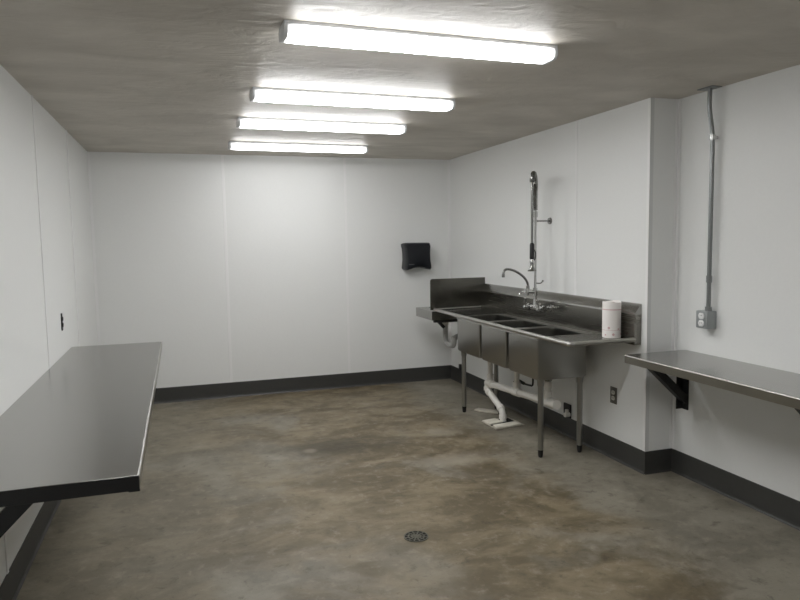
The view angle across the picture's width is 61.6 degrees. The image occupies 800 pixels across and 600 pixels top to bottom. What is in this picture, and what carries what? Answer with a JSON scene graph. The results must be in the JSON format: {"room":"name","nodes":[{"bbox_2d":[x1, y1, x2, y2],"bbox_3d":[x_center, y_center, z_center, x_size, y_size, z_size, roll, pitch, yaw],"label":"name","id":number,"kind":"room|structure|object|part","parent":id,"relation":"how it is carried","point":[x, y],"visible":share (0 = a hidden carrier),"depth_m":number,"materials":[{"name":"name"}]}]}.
{"room":"commercial kitchen","nodes":[
{"label":"commercial kitchen","id":0,"kind":"room"},
{"bbox_2d":[0,65,97,585],"bbox_3d":[-1.615,0.176,2.287,0.120,2.440,8.600,-3,5,-18],"label":"wall","id":1,"kind":"structure","parent":0,"point":[23,336],"depth_m":3.80,"materials":[{"name":"white paint"}]},
{"bbox_2d":[2,507,8,573],"bbox_3d":[-1.731,0.053,2.830,0.006,2.288,0.024,-3,5,-18],"label":"trim","id":2,"kind":"structure","parent":1,"relation":"attached to","point":[5,534],"depth_m":2.92,"materials":[{"name":"white plastic"}]},
{"bbox_2d":[0,500,60,599],"bbox_3d":[-1.532,1.312,2.410,0.014,0.152,8.600,-3,5,-18],"label":"baseboard","id":3,"kind":"structure","parent":1,"relation":"attached to","point":[13,581],"depth_m":3.29,"materials":[{"name":"black rubber"}]},
{"bbox_2d":[31,95,49,368],"bbox_3d":[-2.118,-0.046,4.004,0.006,2.288,0.024,-3,5,-18],"label":"trim","id":4,"kind":"structure","parent":1,"relation":"attached to","point":[31,95],"depth_m":3.96,"materials":[{"name":"white plastic"}]},
{"bbox_2d":[61,313,63,330],"bbox_3d":[-2.278,0.148,4.532,0.011,0.116,0.044,-3,5,-18],"label":"wall outlet","id":5,"kind":"object","parent":1,"relation":"attached to","point":[62,323],"visible":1,"depth_m":4.52,"materials":[{"name":"black paint"}]},
{"bbox_2d":[66,130,79,345],"bbox_3d":[-2.511,-0.147,5.197,0.006,2.288,0.024,-3,5,-18],"label":"trim","id":6,"kind":"structure","parent":1,"relation":"attached to","point":[66,130],"depth_m":5.16,"materials":[{"name":"white plastic"}]},
{"bbox_2d":[0,342,161,537],"bbox_3d":[-1.613,0.663,3.538,0.628,0.424,3.090,-3,5,-18],"label":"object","id":7,"kind":"object","parent":1,"relation":"attached to","point":[81,429],"visible":1,"depth_m":2.70,"materials":[{"name":"silver metal"}]},
{"bbox_3d":[-1.134,0.601,2.075,0.618,0.052,0.030,-3,5,-18],"label":"plate","id":8,"kind":"part","parent":7,"relation":"part of","materials":[{"name":"black paint"}]},
{"bbox_2d":[90,152,448,387],"bbox_3d":[-1.087,-0.259,7.030,4.095,2.440,0.120,-3,5,-18],"label":"wall","id":9,"kind":"structure","parent":0,"point":[158,217],"depth_m":6.87,"materials":[{"name":"white paint"}]},
{"bbox_2d":[87,151,100,344],"bbox_3d":[-2.890,-0.247,6.371,0.022,2.288,0.004,-3,5,-18],"label":"trim","id":10,"kind":"structure","parent":9,"relation":"attached to","point":[89,166],"depth_m":6.35,"materials":[{"name":"white plastic"}]},
{"bbox_2d":[221,155,232,381],"bbox_3d":[-1.740,-0.299,6.746,0.026,2.288,0.003,-3,5,-18],"label":"trim","id":11,"kind":"structure","parent":9,"relation":"attached to","point":[222,156],"depth_m":6.74,"materials":[{"name":"white plastic"}]},
{"bbox_2d":[154,365,450,403],"bbox_3d":[-1.149,0.890,7.036,3.643,0.152,0.014,-3,5,-18],"label":"baseboard","id":12,"kind":"structure","parent":9,"relation":"attached to","point":[320,382],"depth_m":7.06,"materials":[{"name":"black rubber"}]},
{"bbox_2d":[343,157,350,372],"bbox_3d":[-0.563,-0.353,7.130,0.026,2.288,0.003,-3,5,-18],"label":"trim","id":13,"kind":"structure","parent":9,"relation":"attached to","point":[344,158],"depth_m":7.12,"materials":[{"name":"white plastic"}]},
{"bbox_2d":[401,243,430,269],"bbox_3d":[0.178,-0.473,7.266,0.300,0.293,0.188,-3,5,-18],"label":"dispenser","id":14,"kind":"object","parent":9,"relation":"attached to","point":[414,255],"visible":1,"depth_m":7.18,"materials":[{"name":"black plastic"}]},
{"bbox_2d":[447,160,451,364],"bbox_3d":[0.550,-0.404,7.492,0.022,2.288,0.004,-3,5,-18],"label":"trim","id":15,"kind":"structure","parent":9,"relation":"attached to","point":[447,160],"depth_m":7.47,"materials":[{"name":"white plastic"}]},
{"bbox_2d":[0,0,799,159],"bbox_3d":[0.253,-1.175,2.789,4.095,0.100,8.840,-3,5,-18],"label":"ceiling","id":16,"kind":"structure","parent":0,"point":[132,76],"depth_m":3.33,"materials":[{"name":"grey concrete"}]},
{"bbox_2d":[228,141,367,153],"bbox_3d":[-0.898,-1.365,6.016,1.244,0.062,0.127,-3,5,-20],"label":"ceiling light","id":17,"kind":"object","parent":16,"relation":"attached to","point":[232,145],"visible":1,"depth_m":5.96,"materials":[{"name":"white plastic"}]},
{"bbox_2d":[236,117,406,133],"bbox_3d":[-0.555,-1.272,4.912,1.244,0.062,0.127,-3,5,-20],"label":"ceiling light","id":18,"kind":"object","parent":16,"relation":"attached to","point":[241,122],"visible":1,"depth_m":4.85,"materials":[{"name":"white plastic"}]},
{"bbox_2d":[249,87,454,111],"bbox_3d":[-0.262,-1.196,4.024,1.244,0.062,0.127,-3,5,-20],"label":"ceiling light","id":19,"kind":"object","parent":16,"relation":"attached to","point":[259,94],"visible":1,"depth_m":3.96,"materials":[{"name":"white plastic"}]},
{"bbox_2d":[279,19,557,64],"bbox_3d":[0.110,-1.101,2.896,1.244,0.062,0.127,-3,5,-20],"label":"ceiling light","id":20,"kind":"object","parent":16,"relation":"attached to","point":[290,31],"visible":1,"depth_m":2.83,"materials":[{"name":"white plastic"}]},
{"bbox_2d":[16,379,799,599],"bbox_3d":[0.294,1.355,3.016,4.095,0.100,8.840,-3,5,-18],"label":"floor","id":21,"kind":"structure","parent":0,"point":[313,494],"depth_m":3.81,"materials":[{"name":"concrete"}]},
{"bbox_2d":[404,531,428,541],"bbox_3d":[0.086,1.256,3.570,0.132,0.005,0.132,-3,5,-18],"label":"floor drain","id":22,"kind":"object","parent":21,"relation":"on","point":[412,536],"visible":1,"depth_m":3.56,"materials":[{"name":"metal"}]},
{"bbox_2d":[474,408,498,413],"bbox_3d":[0.799,1.011,6.122,0.240,0.012,0.096,4,7,44],"label":"strip","id":23,"kind":"object","parent":21,"relation":"on","point":[476,409],"visible":0.91,"depth_m":6.11,"materials":[{"name":"white plastic"}]},
{"bbox_2d":[482,417,523,429],"bbox_3d":[0.877,1.049,5.725,0.287,0.005,0.319,-3,5,-18],"label":"sink","id":24,"kind":"object","parent":21,"relation":"on","point":[508,419],"visible":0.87,"depth_m":5.75,"materials":[{"name":"beige plastic"}]},
{"bbox_2d":[482,418,502,424],"bbox_3d":[0.792,1.040,5.748,0.151,0.010,0.131,-4,6,-29],"label":"drain cover","id":25,"kind":"object","parent":24,"relation":"on","point":[492,421],"visible":1,"depth_m":5.73,"materials":[{"name":"beige plastic"}]},
{"bbox_2d":[493,421,520,428],"bbox_3d":[0.885,1.048,5.622,0.253,0.014,0.091,-3,6,-26],"label":"drain cover","id":26,"kind":"object","parent":24,"relation":"on","point":[513,423],"visible":1,"depth_m":5.61,"materials":[{"name":"beige plastic"}]},
{"bbox_2d":[430,277,641,457],"bbox_3d":[0.947,0.474,5.490,0.580,1.190,2.400,-3,5,-18],"label":"sink","id":27,"kind":"object","parent":21,"relation":"on","point":[494,326],"visible":0.95,"depth_m":5.20,"materials":[{"name":"silver metal"}]},
{"bbox_3d":[0.580,0.710,6.088,0.041,0.514,0.041,-3,5,-18],"label":"leg","id":28,"kind":"part","parent":27,"relation":"part of","materials":[{"name":"silver metal"}]},
{"bbox_3d":[0.780,0.314,5.914,0.398,0.309,0.470,-3,5,-18],"label":"bowl","id":29,"kind":"part","parent":27,"relation":"part of","materials":[{"name":"silver metal"}]},
{"bbox_3d":[0.886,0.696,6.187,0.041,0.514,0.041,-3,5,-18],"label":"leg","id":30,"kind":"part","parent":27,"relation":"part of","materials":[{"name":"silver metal"}]},
{"bbox_3d":[0.933,0.353,5.448,0.398,0.309,0.442,-3,5,-18],"label":"bowl","id":31,"kind":"part","parent":27,"relation":"part of","materials":[{"name":"silver metal"}]},
{"bbox_2d":[484,362,560,421],"bbox_3d":[0.965,0.790,5.470,0.086,0.562,1.192,-3,5,-18],"label":"drain pipe","id":32,"kind":"object","parent":27,"relation":"attached to","point":[489,383],"visible":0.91,"depth_m":5.48,"materials":[{"name":"white plastic"}]},
{"bbox_2d":[519,379,533,386],"bbox_3d":[1.029,0.603,5.478,0.026,0.197,0.239,-3,5,-18],"label":"lever","id":33,"kind":"object","parent":27,"relation":"attached to","point":[521,381],"visible":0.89,"depth_m":5.45,"materials":[{"name":"black paint"}]},
{"bbox_2d":[502,171,552,311],"bbox_3d":[1.047,-0.459,5.352,0.425,1.116,0.269,-5,7,-40],"label":"faucet","id":34,"kind":"object","parent":27,"relation":"attached to","point":[533,176],"visible":1,"depth_m":5.38,"materials":[{"name":"silver metal"}]},
{"bbox_3d":[0.927,-0.168,5.381,0.252,0.179,0.030,-3,5,-20],"label":"spout","id":35,"kind":"part","parent":34,"relation":"part of","materials":[{"name":"silver metal"}]},
{"bbox_3d":[1.034,0.026,5.522,0.051,0.096,0.051,-3,5,-18],"label":"handle","id":36,"kind":"part","parent":34,"relation":"part of","materials":[{"name":"silver metal"}]},
{"bbox_3d":[1.099,0.043,5.324,0.051,0.096,0.051,-3,5,-18],"label":"handle","id":37,"kind":"part","parent":34,"relation":"part of","materials":[{"name":"silver metal"}]},
{"bbox_3d":[1.005,0.819,4.800,0.041,0.514,0.041,-3,5,-18],"label":"leg","id":38,"kind":"part","parent":27,"relation":"part of","materials":[{"name":"silver metal"}]},
{"bbox_3d":[1.086,0.392,4.985,0.398,0.309,0.447,-3,5,-18],"label":"bowl","id":39,"kind":"part","parent":27,"relation":"part of","materials":[{"name":"silver metal"}]},
{"bbox_3d":[1.311,0.805,4.900,0.041,0.514,0.041,-3,5,-18],"label":"leg","id":40,"kind":"part","parent":27,"relation":"part of","materials":[{"name":"silver metal"}]},
{"bbox_2d":[602,300,620,337],"bbox_3d":[1.427,0.127,4.530,0.122,0.246,0.122,-3,5,-18],"label":"paper towel roll","id":41,"kind":"object","parent":27,"relation":"on","point":[611,310],"visible":1,"depth_m":4.48,"materials":[{"name":"white paper"}]},
{"bbox_2d":[450,98,675,450],"bbox_3d":[1.240,-0.202,5.975,0.332,2.440,3.339,-3,5,-18],"label":"wall","id":42,"kind":"structure","parent":0,"point":[490,188],"depth_m":4.93,"materials":[{"name":"white paint"}]},
{"bbox_2d":[416,307,457,347],"bbox_3d":[0.501,0.283,6.897,0.543,0.400,0.466,-3,5,-18],"label":"sink","id":43,"kind":"object","parent":42,"relation":"attached to","point":[443,320],"visible":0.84,"depth_m":6.69,"materials":[{"name":"silver metal"}]},
{"bbox_2d":[416,307,457,322],"bbox_3d":[0.498,0.145,6.884,0.543,0.122,0.466,-3,5,-18],"label":"basin","id":44,"kind":"object","parent":43,"relation":"in","point":[424,312],"depth_m":6.65,"materials":[{"name":"silver metal"}]},
{"bbox_2d":[451,365,644,474],"bbox_3d":[1.095,0.945,6.022,0.014,0.152,3.344,-3,5,-18],"label":"baseboard","id":45,"kind":"structure","parent":42,"relation":"attached to","point":[632,457],"depth_m":5.29,"materials":[{"name":"black rubber"}]},
{"bbox_2d":[480,291,640,344],"bbox_3d":[1.193,0.101,5.538,0.052,0.200,2.375,-3,5,-18],"label":"backsplash","id":46,"kind":"structure","parent":42,"relation":"attached to","point":[586,319],"depth_m":5.23,"materials":[{"name":"silver metal"}]},
{"bbox_2d":[563,402,570,418],"bbox_3d":[1.304,0.874,5.301,0.055,0.108,0.103,-3,5,-18],"label":"box","id":47,"kind":"object","parent":42,"relation":"attached to","point":[567,407],"visible":1,"depth_m":5.27,"materials":[{"name":"black paint"}]},
{"bbox_2d":[573,120,576,419],"bbox_3d":[1.339,-0.204,5.128,0.003,2.288,0.024,-3,5,-18],"label":"trim","id":48,"kind":"structure","parent":42,"relation":"attached to","point":[576,120],"depth_m":5.09,"materials":[{"name":"white plastic"}]},
{"bbox_2d":[610,386,616,404],"bbox_3d":[1.503,0.671,4.733,0.011,0.118,0.074,-3,5,-18],"label":"wall outlet","id":49,"kind":"object","parent":42,"relation":"attached to","point":[613,391],"visible":1,"depth_m":4.73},
{"bbox_2d":[642,97,654,451],"bbox_3d":[1.613,-0.137,4.338,0.028,2.288,0.003,-3,5,-18],"label":"trim","id":50,"kind":"structure","parent":42,"relation":"attached to","point":[652,99],"depth_m":4.33,"materials":[{"name":"grey plastic"}]},
{"bbox_2d":[645,448,671,474],"bbox_3d":[1.722,1.074,4.471,0.216,0.152,0.014,-3,5,-18],"label":"baseboard","id":51,"kind":"structure","parent":42,"relation":"attached to","point":[656,461],"depth_m":4.47,"materials":[{"name":"black rubber"}]},
{"bbox_2d":[669,99,680,448],"bbox_3d":[1.793,-0.146,4.397,0.022,2.288,0.004,-3,5,-18],"label":"trim","id":52,"kind":"structure","parent":42,"relation":"attached to","point":[677,100],"depth_m":4.38,"materials":[{"name":"white plastic"}]},
{"bbox_2d":[674,64,799,500],"bbox_3d":[2.682,0.137,1.937,0.120,2.440,5.261,-3,5,-18],"label":"wall","id":53,"kind":"structure","parent":0,"point":[755,285],"depth_m":3.86,"materials":[{"name":"white paint"}]},
{"bbox_2d":[696,307,715,328],"bbox_3d":[1.870,0.107,4.106,0.076,0.133,0.096,-3,5,-18],"label":"outlet box","id":54,"kind":"object","parent":53,"relation":"attached to","point":[705,319],"visible":1,"depth_m":4.07,"materials":[{"name":"metal"}]},
{"bbox_2d":[698,313,703,318],"bbox_3d":[1.837,0.097,4.094,0.005,0.037,0.045,-3,5,-18],"label":"receptacle","id":55,"kind":"object","parent":54,"relation":"attached to","point":[700,315],"depth_m":4.09,"materials":[{"name":"white plastic"}]},
{"bbox_2d":[698,320,703,325],"bbox_3d":[1.837,0.142,4.098,0.005,0.037,0.045,-3,5,-18],"label":"receptacle","id":56,"kind":"object","parent":54,"relation":"attached to","point":[700,322],"depth_m":4.10,"materials":[{"name":"white plastic"}]},
{"bbox_2d":[697,85,721,306],"bbox_3d":[1.852,-0.609,4.039,0.091,1.304,0.120,-3,5,-18],"label":"conduit","id":57,"kind":"object","parent":53,"relation":"attached to","point":[712,137],"visible":1,"depth_m":4.01,"materials":[{"name":"metal"}]},
{"bbox_2d":[625,350,799,413],"bbox_3d":[2.031,0.629,3.064,0.471,0.389,2.623,-3,5,-18],"label":"wall shelf","id":58,"kind":"object","parent":53,"relation":"attached to","point":[781,387],"visible":1,"depth_m":3.67,"materials":[{"name":"silver metal"}]},
{"bbox_2d":[671,449,799,530],"bbox_3d":[2.637,1.280,2.019,0.014,0.152,5.261,-3,5,-18],"label":"baseboard","id":59,"kind":"structure","parent":53,"relation":"attached to","point":[785,509],"depth_m":3.96,"materials":[{"name":"black rubber"}]}
]}

